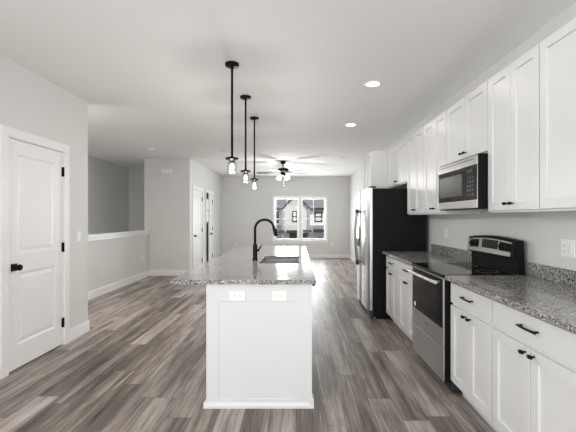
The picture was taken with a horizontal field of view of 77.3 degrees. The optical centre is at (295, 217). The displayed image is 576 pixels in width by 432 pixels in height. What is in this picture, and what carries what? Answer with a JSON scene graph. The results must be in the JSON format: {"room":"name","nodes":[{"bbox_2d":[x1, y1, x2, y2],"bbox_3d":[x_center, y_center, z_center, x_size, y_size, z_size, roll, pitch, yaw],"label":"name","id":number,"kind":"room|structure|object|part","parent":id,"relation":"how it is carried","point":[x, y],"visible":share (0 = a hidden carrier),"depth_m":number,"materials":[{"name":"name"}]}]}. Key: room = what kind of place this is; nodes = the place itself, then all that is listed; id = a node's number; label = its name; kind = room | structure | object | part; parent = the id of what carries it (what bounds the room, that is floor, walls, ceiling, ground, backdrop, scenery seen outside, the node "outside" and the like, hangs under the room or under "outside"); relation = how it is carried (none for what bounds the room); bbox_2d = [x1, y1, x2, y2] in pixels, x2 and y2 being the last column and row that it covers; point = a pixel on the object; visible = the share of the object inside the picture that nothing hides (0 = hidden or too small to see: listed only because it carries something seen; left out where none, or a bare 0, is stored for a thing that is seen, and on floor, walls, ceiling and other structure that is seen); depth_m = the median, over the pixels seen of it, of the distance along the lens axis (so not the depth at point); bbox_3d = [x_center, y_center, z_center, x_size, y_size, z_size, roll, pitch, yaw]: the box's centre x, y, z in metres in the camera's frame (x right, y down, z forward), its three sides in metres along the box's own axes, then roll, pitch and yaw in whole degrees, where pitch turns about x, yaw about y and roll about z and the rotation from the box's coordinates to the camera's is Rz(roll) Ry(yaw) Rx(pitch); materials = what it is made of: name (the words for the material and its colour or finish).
{"room":"kitchen","nodes":[
{"label":"kitchen","id":0,"kind":"room"},
{"bbox_2d":[0,54,87,328],"bbox_3d":[-2.540,-0.015,-0.355,0.120,2.730,9.290,0,0,0],"label":"wall","id":1,"kind":"structure","parent":0,"point":[31,103],"depth_m":3.89,"materials":[{"name":"white paint"}]},
{"bbox_2d":[0,124,69,378],"bbox_3d":[-2.531,0.283,3.462,0.138,2.133,0.915,0,0,0],"label":"trim","id":2,"kind":"structure","parent":1,"relation":"attached to","point":[6,132],"depth_m":3.08,"materials":[{"name":"white wood"}]},
{"bbox_2d":[9,138,64,371],"bbox_3d":[-2.466,0.323,3.474,0.102,2.031,0.753,0,0,0],"label":"door","id":3,"kind":"structure","parent":1,"relation":"in","point":[36,247],"depth_m":3.41,"materials":[{"name":"white painted wood"},{"name":"black metal"}]},
{"bbox_3d":[-2.449,0.435,3.165,0.067,0.064,0.064,0,0,0],"label":"knob","id":4,"kind":"part","parent":3,"relation":"part of","materials":[{"name":"black metal"}]},
{"bbox_2d":[77,231,80,241],"bbox_3d":[-2.475,0.210,4.110,0.010,0.115,0.070,0,0,0],"label":"light switch","id":5,"kind":"object","parent":1,"relation":"attached to","point":[78,232],"visible":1,"depth_m":4.10,"materials":[{"name":"white plastic"}]},
{"bbox_2d":[70,320,89,340],"bbox_3d":[-2.473,1.285,4.112,0.015,0.130,0.387,0,0,0],"label":"baseboard","id":6,"kind":"structure","parent":1,"relation":"attached to","point":[83,328],"depth_m":4.10,"materials":[{"name":"white wood"}]},
{"bbox_2d":[88,156,128,233],"bbox_3d":[-4.660,1.385,7.095,0.120,5.530,5.850,0,0,0],"label":"wall","id":7,"kind":"structure","parent":0,"point":[108,182],"depth_m":8.79,"materials":[{"name":"white paint"}]},
{"bbox_2d":[88,235,149,299],"bbox_3d":[-3.473,0.958,6.800,0.135,1.285,3.200,0,0,0],"label":"wall","id":8,"kind":"structure","parent":0,"point":[110,261],"depth_m":6.82,"materials":[{"name":"white paint"}]},
{"bbox_2d":[88,232,149,240],"bbox_3d":[-3.413,0.350,6.800,0.014,0.070,3.200,0,0,0],"label":"trim","id":9,"kind":"structure","parent":8,"relation":"attached to","point":[140,233],"depth_m":6.83,"materials":[{"name":"white wood"}]},
{"bbox_2d":[88,230,150,236],"bbox_3d":[-3.480,0.298,6.784,0.180,0.033,3.228,0,0,0],"label":"half wall cap","id":10,"kind":"object","parent":8,"relation":"on","point":[138,231],"visible":0.56,"depth_m":6.86,"materials":[{"name":"white wood"}]},
{"bbox_2d":[129,168,143,230],"bbox_3d":[-4.070,1.385,9.960,1.060,5.530,0.120,0,0,0],"label":"wall","id":11,"kind":"structure","parent":0,"point":[136,175],"depth_m":9.90,"materials":[{"name":"white paint"}]},
{"bbox_2d":[144,159,190,269],"bbox_3d":[-3.010,0.110,8.460,1.060,2.980,0.120,0,0,0],"label":"wall","id":12,"kind":"structure","parent":0,"point":[167,196],"depth_m":8.40,"materials":[{"name":"white paint"}]},
{"bbox_2d":[162,169,171,172],"bbox_3d":[-3.000,-1.090,8.379,0.240,0.100,0.042,0,0,0],"label":"door chime","id":13,"kind":"object","parent":12,"relation":"attached to","point":[163,170],"visible":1,"depth_m":8.36,"materials":[{"name":"white plastic"}]},
{"bbox_2d":[150,270,188,275],"bbox_3d":[-2.942,1.285,8.393,0.955,0.130,0.015,0,0,0],"label":"baseboard","id":14,"kind":"structure","parent":12,"relation":"attached to","point":[152,272],"depth_m":8.38,"materials":[{"name":"white wood"}]},
{"bbox_2d":[191,160,221,268],"bbox_3d":[-2.540,-0.015,10.310,0.120,2.730,3.580,0,0,0],"label":"wall","id":15,"kind":"structure","parent":0,"point":[202,177],"depth_m":10.82,"materials":[{"name":"white paint"}]},
{"bbox_2d":[192,185,203,268],"bbox_3d":[-2.531,0.283,9.090,0.138,2.133,1.000,0,0,0],"label":"trim","id":16,"kind":"structure","parent":15,"relation":"attached to","point":[193,186],"depth_m":8.73,"materials":[{"name":"white wood"}]},
{"bbox_2d":[194,190,202,267],"bbox_3d":[-2.466,0.323,9.101,0.102,2.031,0.838,0,0,0],"label":"door","id":17,"kind":"structure","parent":15,"relation":"in","point":[198,199],"depth_m":9.10,"materials":[{"name":"white wood"}]},
{"bbox_2d":[205,189,213,262],"bbox_3d":[-2.531,0.283,10.295,0.138,2.133,0.930,0,0,0],"label":"trim","id":18,"kind":"structure","parent":15,"relation":"attached to","point":[206,191],"depth_m":9.90,"materials":[{"name":"white wood"}]},
{"bbox_2d":[208,193,212,260],"bbox_3d":[-2.416,0.323,10.312,0.102,2.031,0.768,0,0,-8],"label":"door","id":19,"kind":"structure","parent":15,"relation":"in","point":[210,201],"depth_m":10.01,"materials":[{"name":"white wood"}]},
{"bbox_2d":[0,258,495,431],"bbox_3d":[-1.407,1.475,3.565,6.625,0.250,17.370,0,0,0],"label":"floor","id":20,"kind":"structure","parent":0,"point":[140,365],"depth_m":3.03,"materials":[{"name":"wood"}]},
{"bbox_2d":[203,284,314,408],"bbox_3d":[-0.252,0.909,4.005,0.808,0.882,2.911,0,0,0],"label":"kitchen island","id":21,"kind":"object","parent":20,"relation":"on","point":[259,348],"visible":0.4,"depth_m":2.57,"materials":[{"name":"white wood"}]},
{"bbox_2d":[229,291,244,300],"bbox_3d":[-0.418,0.555,2.561,0.115,0.070,0.009,0,0,0],"label":"island outlet","id":22,"kind":"object","parent":21,"relation":"attached to","point":[233,295],"visible":1,"depth_m":2.56,"materials":[{"name":"white plastic"}]},
{"bbox_2d":[233,294,241,297],"bbox_3d":[-0.418,0.555,2.558,0.066,0.032,0.002,0,0,0],"label":"receptacle","id":23,"kind":"object","parent":22,"relation":"attached to","point":[234,295],"depth_m":2.56,"materials":[{"name":"grey plastic"}]},
{"bbox_2d":[170,246,315,283],"bbox_3d":[-0.371,0.452,4.035,1.027,0.031,3.010,0,0,0],"label":"island countertop","id":24,"kind":"structure","parent":21,"relation":"on","point":[235,266],"depth_m":3.05,"materials":[{"name":"stone"}]},
{"bbox_2d":[252,218,277,259],"bbox_3d":[-0.321,0.220,3.740,0.269,0.432,0.060,0,0,0],"label":"kitchen faucet","id":25,"kind":"object","parent":24,"relation":"on","point":[255,249],"visible":1,"depth_m":3.73,"materials":[{"name":"black metal"}]},
{"bbox_2d":[262,259,298,262],"bbox_3d":[-0.165,0.564,3.795,0.398,0.191,0.678,0,0,0],"label":"sink","id":26,"kind":"object","parent":24,"relation":"in","point":[264,260],"visible":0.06,"depth_m":4.13,"materials":[{"name":"grey metal"}]},
{"bbox_3d":[-0.165,0.564,3.628,0.398,0.191,0.344,0,0,0],"label":"bowl","id":27,"kind":"part","parent":26,"relation":"part of","materials":[{"name":"grey metal"}]},
{"bbox_3d":[-0.265,1.329,4.005,0.783,0.042,2.911,0,0,0],"label":"moulding","id":28,"kind":"part","parent":21,"relation":"part of","materials":[{"name":"white wood"}]},
{"bbox_2d":[272,291,286,300],"bbox_3d":[-0.120,0.555,2.561,0.105,0.070,0.009,0,0,0],"label":"island outlet","id":29,"kind":"object","parent":21,"relation":"attached to","point":[276,295],"visible":1,"depth_m":2.56,"materials":[{"name":"white plastic"}]},
{"bbox_2d":[274,294,283,297],"bbox_3d":[-0.120,0.555,2.558,0.066,0.032,0.002,0,0,0],"label":"receptacle","id":30,"kind":"object","parent":29,"relation":"attached to","point":[275,295],"depth_m":2.56,"materials":[{"name":"grey plastic"}]},
{"bbox_2d":[363,151,388,188],"bbox_3d":[1.463,0.144,6.005,0.640,2.409,0.610,0,0,0],"label":"upper cabinet","id":31,"kind":"object","parent":20,"relation":"on","point":[375,164],"visible":0.11,"depth_m":5.70,"materials":[{"name":"white wood"}]},
{"bbox_3d":[1.190,-0.538,6.152,0.020,1.016,0.289,0,0,0],"label":"door","id":32,"kind":"part","parent":31,"relation":"part of","materials":[{"name":"white wood"}]},
{"bbox_3d":[1.190,-0.538,5.859,0.020,1.016,0.289,0,0,0],"label":"door","id":33,"kind":"part","parent":31,"relation":"part of","materials":[{"name":"white wood"}]},
{"bbox_2d":[354,186,425,318],"bbox_3d":[1.299,0.463,5.230,0.872,1.775,0.890,0,0,0],"label":"refrigerator","id":34,"kind":"object","parent":20,"relation":"on","point":[382,220],"visible":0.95,"depth_m":4.79,"materials":[{"name":"black metal"}]},
{"bbox_3d":[0.908,0.275,5.360,0.090,0.762,0.034,0,0,0],"label":"handle","id":35,"kind":"part","parent":34,"relation":"part of","materials":[{"name":"grey metal"}]},
{"bbox_3d":[0.908,0.275,5.270,0.090,0.762,0.034,0,0,0],"label":"handle","id":36,"kind":"part","parent":34,"relation":"part of","materials":[{"name":"grey metal"}]},
{"bbox_3d":[0.985,0.413,5.497,0.067,1.633,0.357,0,0,0],"label":"door","id":37,"kind":"part","parent":34,"relation":"part of","materials":[{"name":"silver metal"}]},
{"bbox_3d":[0.985,0.413,5.048,0.067,1.633,0.527,0,0,0],"label":"door","id":38,"kind":"part","parent":34,"relation":"part of","materials":[{"name":"silver metal"}]},
{"bbox_2d":[386,256,406,335],"bbox_3d":[1.457,0.909,4.395,0.648,0.880,0.577,0,0,0],"label":"base cabinet","id":39,"kind":"object","parent":20,"relation":"on","point":[392,270],"visible":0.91,"depth_m":4.37,"materials":[{"name":"white wood"}]},
{"bbox_3d":[1.180,0.940,4.537,0.020,0.570,0.278,0,0,0],"label":"door","id":40,"kind":"part","parent":39,"relation":"part of","materials":[{"name":"white wood"}]},
{"bbox_3d":[1.180,0.561,4.395,0.020,0.147,0.561,0,0,0],"label":"drawer","id":41,"kind":"part","parent":39,"relation":"part of","materials":[{"name":"white wood"}]},
{"bbox_3d":[1.180,0.940,4.253,0.020,0.570,0.278,0,0,0],"label":"door","id":42,"kind":"part","parent":39,"relation":"part of","materials":[{"name":"white wood"}]},
{"bbox_2d":[399,261,412,340],"bbox_3d":[1.457,0.909,3.797,0.648,0.880,0.612,0,0,0],"label":"base cabinet","id":43,"kind":"object","parent":20,"relation":"on","point":[405,278],"visible":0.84,"depth_m":3.83,"materials":[{"name":"white wood"}]},
{"bbox_3d":[1.180,0.940,3.948,0.020,0.570,0.295,0,0,0],"label":"door","id":44,"kind":"part","parent":43,"relation":"part of","materials":[{"name":"white wood"}]},
{"bbox_3d":[1.180,0.561,3.797,0.020,0.147,0.596,0,0,0],"label":"drawer","id":45,"kind":"part","parent":43,"relation":"part of","materials":[{"name":"white wood"}]},
{"bbox_3d":[1.180,0.940,3.647,0.020,0.570,0.295,0,0,0],"label":"door","id":46,"kind":"part","parent":43,"relation":"part of","materials":[{"name":"white wood"}]},
{"bbox_2d":[383,244,478,265],"bbox_3d":[1.456,0.401,4.098,0.653,0.132,1.205,0,0,0],"label":"countertop","id":47,"kind":"structure","parent":43,"relation":"on","point":[438,253],"depth_m":3.98,"materials":[{"name":"stone"}]},
{"bbox_2d":[407,235,524,392],"bbox_3d":[1.401,0.751,3.117,0.698,1.197,0.738,0,0,0],"label":"electric range","id":48,"kind":"object","parent":20,"relation":"on","point":[495,255],"visible":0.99,"depth_m":2.98,"materials":[{"name":"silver metal"}]},
{"bbox_3d":[1.089,0.498,3.117,0.073,0.025,0.675,0,0,0],"label":"handle","id":49,"kind":"part","parent":48,"relation":"part of","materials":[{"name":"silver metal"}]},
{"bbox_3d":[1.126,0.660,3.117,0.006,0.376,0.710,0,0,0],"label":"glass","id":50,"kind":"part","parent":48,"relation":"part of","materials":[{"name":"black glass"}]},
{"bbox_3d":[1.131,1.130,3.117,0.012,0.250,0.726,0,0,0],"label":"storage drawer","id":51,"kind":"part","parent":48,"relation":"part of","materials":[{"name":"silver metal"}]},
{"bbox_3d":[1.131,0.732,3.117,0.012,0.533,0.726,0,0,0],"label":"oven door","id":52,"kind":"part","parent":48,"relation":"part of","materials":[{"name":"black glass"}]},
{"bbox_2d":[412,263,516,276],"bbox_3d":[1.409,0.443,3.117,0.582,0.021,0.738,0,0,0],"label":"cooktop","id":53,"kind":"object","parent":48,"relation":"in","point":[433,269],"depth_m":3.03,"materials":[{"name":"black glass"}]},
{"bbox_3d":[1.662,0.228,3.350,0.013,0.076,0.160,0,0,0],"label":"dial plate","id":54,"kind":"part","parent":48,"relation":"part of","materials":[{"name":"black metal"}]},
{"bbox_3d":[1.661,0.238,3.132,0.018,0.125,0.695,0,0,0],"label":"control panel","id":55,"kind":"part","parent":48,"relation":"part of","materials":[{"name":"silver metal"}]},
{"bbox_3d":[1.662,0.229,2.865,0.013,0.076,0.160,0,0,0],"label":"dial plate","id":56,"kind":"part","parent":48,"relation":"part of","materials":[{"name":"black metal"}]},
{"bbox_2d":[451,282,499,431],"bbox_3d":[1.457,0.909,2.445,0.648,0.880,0.577,0,0,0],"label":"base cabinet","id":57,"kind":"object","parent":20,"relation":"on","point":[472,325],"visible":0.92,"depth_m":2.39,"materials":[{"name":"white wood"}]},
{"bbox_3d":[1.180,0.940,2.587,0.020,0.570,0.278,0,0,0],"label":"door","id":58,"kind":"part","parent":57,"relation":"part of","materials":[{"name":"white wood"}]},
{"bbox_3d":[1.180,0.561,2.445,0.020,0.147,0.561,0,0,0],"label":"drawer","id":59,"kind":"part","parent":57,"relation":"part of","materials":[{"name":"white wood"}]},
{"bbox_3d":[1.180,0.940,2.303,0.020,0.570,0.278,0,0,0],"label":"door","id":60,"kind":"part","parent":57,"relation":"part of","materials":[{"name":"white wood"}]},
{"bbox_2d":[492,300,575,431],"bbox_3d":[1.457,0.909,1.800,0.648,0.880,0.707,0,0,0],"label":"base cabinet","id":61,"kind":"object","parent":20,"relation":"on","point":[534,358],"visible":0.99,"depth_m":1.80,"materials":[{"name":"white wood"}]},
{"bbox_2d":[445,262,575,332],"bbox_3d":[1.456,0.401,2.087,0.653,0.132,1.303,0,0,0],"label":"countertop","id":62,"kind":"structure","parent":61,"relation":"on","point":[547,293],"depth_m":2.17,"materials":[{"name":"stone"}]},
{"bbox_3d":[1.180,0.940,1.974,0.020,0.570,0.342,0,0,0],"label":"door","id":63,"kind":"part","parent":61,"relation":"part of","materials":[{"name":"white wood"}]},
{"bbox_3d":[1.152,0.554,1.800,0.038,0.014,0.148,0,0,0],"label":"drawer pull","id":64,"kind":"part","parent":61,"relation":"part of","materials":[{"name":"black metal"}]},
{"bbox_3d":[1.151,0.682,1.766,0.037,0.022,0.027,0,0,0],"label":"knob","id":65,"kind":"part","parent":61,"relation":"part of","materials":[{"name":"black metal"}]},
{"bbox_3d":[1.180,0.561,1.800,0.020,0.147,0.691,0,0,0],"label":"drawer","id":66,"kind":"part","parent":61,"relation":"part of","materials":[{"name":"white wood"}]},
{"bbox_3d":[1.180,0.940,1.626,0.020,0.570,0.342,0,0,0],"label":"door","id":67,"kind":"part","parent":61,"relation":"part of","materials":[{"name":"white wood"}]},
{"bbox_2d":[207,177,348,257],"bbox_3d":[-1.407,-0.015,12.175,6.625,2.730,0.150,0,0,0],"label":"wall","id":68,"kind":"structure","parent":0,"point":[244,204],"depth_m":12.10,"materials":[{"name":"white paint"}]},
{"bbox_2d":[272,196,327,242],"bbox_3d":[0.140,0.055,12.140,1.880,1.590,0.180,0,0,0],"label":"window","id":69,"kind":"structure","parent":68,"relation":"in","point":[300,239],"depth_m":12.13,"materials":[{"name":"white"}]},
{"bbox_3d":[-0.307,-0.311,12.200,0.795,0.708,0.030,0,0,0],"label":"sash","id":70,"kind":"part","parent":69,"relation":"part of","materials":[{"name":"white"}]},
{"bbox_3d":[-0.307,0.366,12.165,0.795,0.708,0.030,0,0,0],"label":"sash","id":71,"kind":"part","parent":69,"relation":"part of","materials":[{"name":"white"}]},
{"bbox_3d":[0.140,0.762,12.090,1.880,0.025,0.080,0,0,0],"label":"sill","id":72,"kind":"part","parent":69,"relation":"part of","materials":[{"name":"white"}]},
{"bbox_3d":[0.588,-0.311,12.200,0.795,0.708,0.030,0,0,0],"label":"sash","id":73,"kind":"part","parent":69,"relation":"part of","materials":[{"name":"white"}]},
{"bbox_3d":[0.588,0.366,12.165,0.795,0.708,0.030,0,0,0],"label":"sash","id":74,"kind":"part","parent":69,"relation":"part of","materials":[{"name":"white"}]},
{"bbox_2d":[308,254,348,257],"bbox_3d":[-0.347,1.285,12.092,4.265,0.130,0.015,0,0,0],"label":"baseboard","id":75,"kind":"structure","parent":68,"relation":"attached to","point":[309,255],"depth_m":12.08,"materials":[{"name":"white wood"}]},
{"bbox_2d":[0,0,575,176],"bbox_3d":[-1.407,-1.440,3.565,6.625,0.120,17.370,0,0,0],"label":"ceiling","id":76,"kind":"structure","parent":0,"point":[149,73],"depth_m":3.26,"materials":[{"name":"white paint"}]},
{"bbox_2d":[225,61,238,169],"bbox_3d":[-0.572,-0.891,3.220,0.124,0.976,0.124,0,0,0],"label":"pendant light","id":77,"kind":"object","parent":76,"relation":"hanging from","point":[231,65],"visible":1,"depth_m":3.21,"materials":[{"name":"black metal"}]},
{"bbox_3d":[-0.572,-0.950,3.220,0.021,0.800,0.020,0,0,0],"label":"rod","id":78,"kind":"part","parent":77,"relation":"part of","materials":[{"name":"black metal"}]},
{"bbox_2d":[240,95,250,179],"bbox_3d":[-0.572,-0.891,4.090,0.124,0.976,0.124,0,0,0],"label":"pendant light","id":79,"kind":"object","parent":76,"relation":"hanging from","point":[243,97],"visible":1,"depth_m":4.08,"materials":[{"name":"black metal"}]},
{"bbox_3d":[-0.572,-0.950,4.090,0.021,0.800,0.020,0,0,0],"label":"rod","id":80,"kind":"part","parent":79,"relation":"part of","materials":[{"name":"black metal"}]},
{"bbox_2d":[250,116,258,186],"bbox_3d":[-0.572,-0.891,4.950,0.124,0.976,0.124,0,0,0],"label":"pendant light","id":81,"kind":"object","parent":76,"relation":"hanging from","point":[254,118],"visible":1,"depth_m":4.94,"materials":[{"name":"black metal"}]},
{"bbox_3d":[-0.572,-0.950,4.950,0.021,0.800,0.020,0,0,0],"label":"rod","id":82,"kind":"part","parent":81,"relation":"part of","materials":[{"name":"black metal"}]},
{"bbox_2d":[256,161,304,186],"bbox_3d":[-0.344,-1.062,8.779,1.262,0.635,1.262,0,0,0],"label":"ceiling fan","id":83,"kind":"object","parent":76,"relation":"hanging from","point":[283,170],"visible":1,"depth_m":8.69,"materials":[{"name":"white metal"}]},
{"bbox_3d":[-0.727,-1.108,8.816,0.495,0.032,0.131,0,0,9],"label":"blade","id":84,"kind":"part","parent":83,"relation":"part of","materials":[{"name":"grey wood"}]},
{"bbox_3d":[-0.315,-1.167,8.750,0.270,0.105,0.270,0,0,0],"label":"motor","id":85,"kind":"part","parent":83,"relation":"part of","materials":[{"name":"black metal"}]},
{"bbox_2d":[345,123,356,126],"bbox_3d":[0.810,-1.375,5.320,0.184,0.009,0.184,0,0,0],"label":"recessed light","id":86,"kind":"object","parent":76,"relation":"in","point":[347,124],"visible":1,"depth_m":5.30,"materials":[{"name":"white plastic"}]},
{"bbox_2d":[364,80,381,87],"bbox_3d":[0.790,-1.375,3.700,0.184,0.009,0.184,0,0,0],"label":"recessed light","id":87,"kind":"object","parent":76,"relation":"in","point":[374,83],"visible":1,"depth_m":3.68,"materials":[{"name":"white plastic"}]},
{"bbox_2d":[349,2,575,274],"bbox_3d":[1.845,-0.015,3.490,0.120,2.730,17.220,0,0,0],"label":"wall","id":88,"kind":"structure","parent":0,"point":[542,233],"depth_m":3.04,"materials":[{"name":"white paint"}]},
{"bbox_2d":[388,139,406,187],"bbox_3d":[1.601,-0.765,5.205,0.365,0.590,0.977,0,0,0],"label":"upper cabinet","id":89,"kind":"object","parent":88,"relation":"attached to","point":[397,156],"visible":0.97,"depth_m":5.16,"materials":[{"name":"white wood"}]},
{"bbox_3d":[1.465,-0.765,5.448,0.020,0.562,0.482,0,0,0],"label":"door","id":90,"kind":"part","parent":89,"relation":"part of","materials":[{"name":"white wood"}]},
{"bbox_3d":[1.465,-0.765,4.962,0.020,0.562,0.482,0,0,0],"label":"door","id":91,"kind":"part","parent":89,"relation":"part of","materials":[{"name":"white wood"}]},
{"bbox_2d":[407,126,451,214],"bbox_3d":[1.601,-0.550,4.410,0.365,1.020,0.607,0,0,0],"label":"upper cabinet","id":92,"kind":"object","parent":88,"relation":"attached to","point":[415,142],"visible":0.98,"depth_m":4.37,"materials":[{"name":"white wood"}]},
{"bbox_3d":[1.465,-0.550,4.561,0.020,0.992,0.298,0,0,0],"label":"door","id":93,"kind":"part","parent":92,"relation":"part of","materials":[{"name":"white wood"}]},
{"bbox_3d":[1.465,-0.550,4.259,0.020,0.992,0.298,0,0,0],"label":"door","id":94,"kind":"part","parent":92,"relation":"part of","materials":[{"name":"white wood"}]},
{"bbox_2d":[444,228,446,237],"bbox_3d":[1.781,0.180,4.280,0.009,0.115,0.070,0,0,0],"label":"wall outlet","id":95,"kind":"object","parent":88,"relation":"attached to","point":[445,229],"visible":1,"depth_m":4.28,"materials":[{"name":"white plastic"}]},
{"bbox_2d":[431,244,471,260],"bbox_3d":[1.773,0.385,4.098,0.020,0.100,1.205,0,0,0],"label":"backsplash","id":96,"kind":"structure","parent":88,"relation":"attached to","point":[450,251],"depth_m":4.06,"materials":[{"name":"stone"}]},
{"bbox_2d":[424,111,479,213],"bbox_3d":[1.601,-0.550,3.797,0.365,1.020,0.612,0,0,0],"label":"upper cabinet","id":97,"kind":"object","parent":88,"relation":"attached to","point":[435,130],"visible":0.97,"depth_m":3.78,"materials":[{"name":"white wood"}]},
{"bbox_3d":[1.465,-0.550,3.950,0.020,0.992,0.300,0,0,0],"label":"door","id":98,"kind":"part","parent":97,"relation":"part of","materials":[{"name":"white wood"}]},
{"bbox_3d":[1.465,-0.550,3.646,0.020,0.992,0.300,0,0,0],"label":"door","id":99,"kind":"part","parent":97,"relation":"part of","materials":[{"name":"white wood"}]},
{"bbox_2d":[446,80,487,164],"bbox_3d":[1.601,-0.780,3.112,0.365,0.560,0.752,0,0,0],"label":"upper cabinet","id":100,"kind":"object","parent":88,"relation":"attached to","point":[467,119],"visible":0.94,"depth_m":3.05,"materials":[{"name":"white wood"}]},
{"bbox_3d":[1.465,-0.780,3.300,0.020,0.532,0.370,0,0,0],"label":"door","id":101,"kind":"part","parent":100,"relation":"part of","materials":[{"name":"white wood"}]},
{"bbox_2d":[439,153,487,210],"bbox_3d":[1.578,-0.281,3.112,0.408,0.429,0.735,0,0,0],"label":"microwave","id":102,"kind":"object","parent":100,"relation":"attached to","point":[463,183],"visible":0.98,"depth_m":2.94,"materials":[{"name":"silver metal"}]},
{"bbox_3d":[1.381,-0.279,3.112,0.007,0.273,0.729,0,0,0],"label":"door glass","id":103,"kind":"part","parent":102,"relation":"part of","materials":[{"name":"black glass"}]},
{"bbox_3d":[1.465,-0.780,2.925,0.020,0.532,0.370,0,0,0],"label":"door","id":104,"kind":"part","parent":100,"relation":"part of","materials":[{"name":"white wood"}]},
{"bbox_2d":[488,43,575,212],"bbox_3d":[1.601,-0.550,2.445,0.365,1.020,0.577,0,0,0],"label":"upper cabinet","id":105,"kind":"object","parent":88,"relation":"attached to","point":[514,91],"visible":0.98,"depth_m":2.40,"materials":[{"name":"white wood"}]},
{"bbox_3d":[1.465,-0.550,2.588,0.020,0.992,0.282,0,0,0],"label":"door","id":106,"kind":"part","parent":105,"relation":"part of","materials":[{"name":"white wood"}]},
{"bbox_3d":[1.465,-0.550,2.302,0.020,0.992,0.282,0,0,0],"label":"door","id":107,"kind":"part","parent":105,"relation":"part of","materials":[{"name":"white wood"}]},
{"bbox_2d":[528,262,575,286],"bbox_3d":[1.773,0.385,2.087,0.020,0.100,1.303,0,0,0],"label":"backsplash","id":108,"kind":"structure","parent":88,"relation":"attached to","point":[551,273],"depth_m":2.47,"materials":[{"name":"stone"}]},
{"bbox_2d":[540,17,575,210],"bbox_3d":[1.601,-0.550,1.765,0.365,1.020,0.777,0,0,0],"label":"upper cabinet","id":109,"kind":"object","parent":88,"relation":"attached to","point":[558,50],"visible":1,"depth_m":2.01,"materials":[{"name":"white wood"}]},
{"bbox_2d":[561,239,574,257],"bbox_3d":[1.780,0.200,2.360,0.010,0.115,0.118,0,0,0],"label":"wall outlet","id":110,"kind":"object","parent":88,"relation":"attached to","point":[567,246],"visible":1,"depth_m":2.35,"materials":[{"name":"white plastic"}]},
{"bbox_2d":[563,243,566,252],"bbox_3d":[1.778,0.200,2.383,0.002,0.066,0.032,0,0,0],"label":"receptacle","id":111,"kind":"object","parent":110,"relation":"attached to","point":[564,244],"depth_m":2.38,"materials":[{"name":"grey plastic"}]},
{"label":"outside","id":112,"kind":"structure","parent":0,"visible":0},
{"bbox_3d":[0.000,4.500,66.500,120.000,0.300,107.000,0,0,0],"label":"ground","id":113,"kind":"structure","parent":112,"visible":0},
{"bbox_2d":[276,199,323,237],"bbox_3d":[0.333,-0.158,65.050,19.333,9.017,11.900,0,0,0],"label":"townhouse","id":114,"kind":"structure","parent":113,"relation":"on","point":[285,208],"depth_m":60.01,"materials":[{"name":"grey"}]},
{"bbox_3d":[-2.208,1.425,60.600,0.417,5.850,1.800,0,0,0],"label":"corner post","id":115,"kind":"part","parent":114,"relation":"part of","materials":[{"name":"grey plastic"}]},
{"bbox_3d":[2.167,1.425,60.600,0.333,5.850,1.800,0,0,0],"label":"corner post","id":116,"kind":"part","parent":114,"relation":"part of","materials":[{"name":"grey plastic"}]},
{"bbox_3d":[6.167,1.542,61.425,7.667,0.583,0.150,0,0,0],"label":"balcony rail","id":117,"kind":"part","parent":114,"relation":"part of","materials":[{"name":"grey plastic"}]},
{"bbox_3d":[3.833,-0.208,61.475,0.933,1.350,0.050,0,0,0],"label":"pane","id":118,"kind":"part","parent":114,"relation":"part of","materials":[{"name":"white glass"}]}
]}

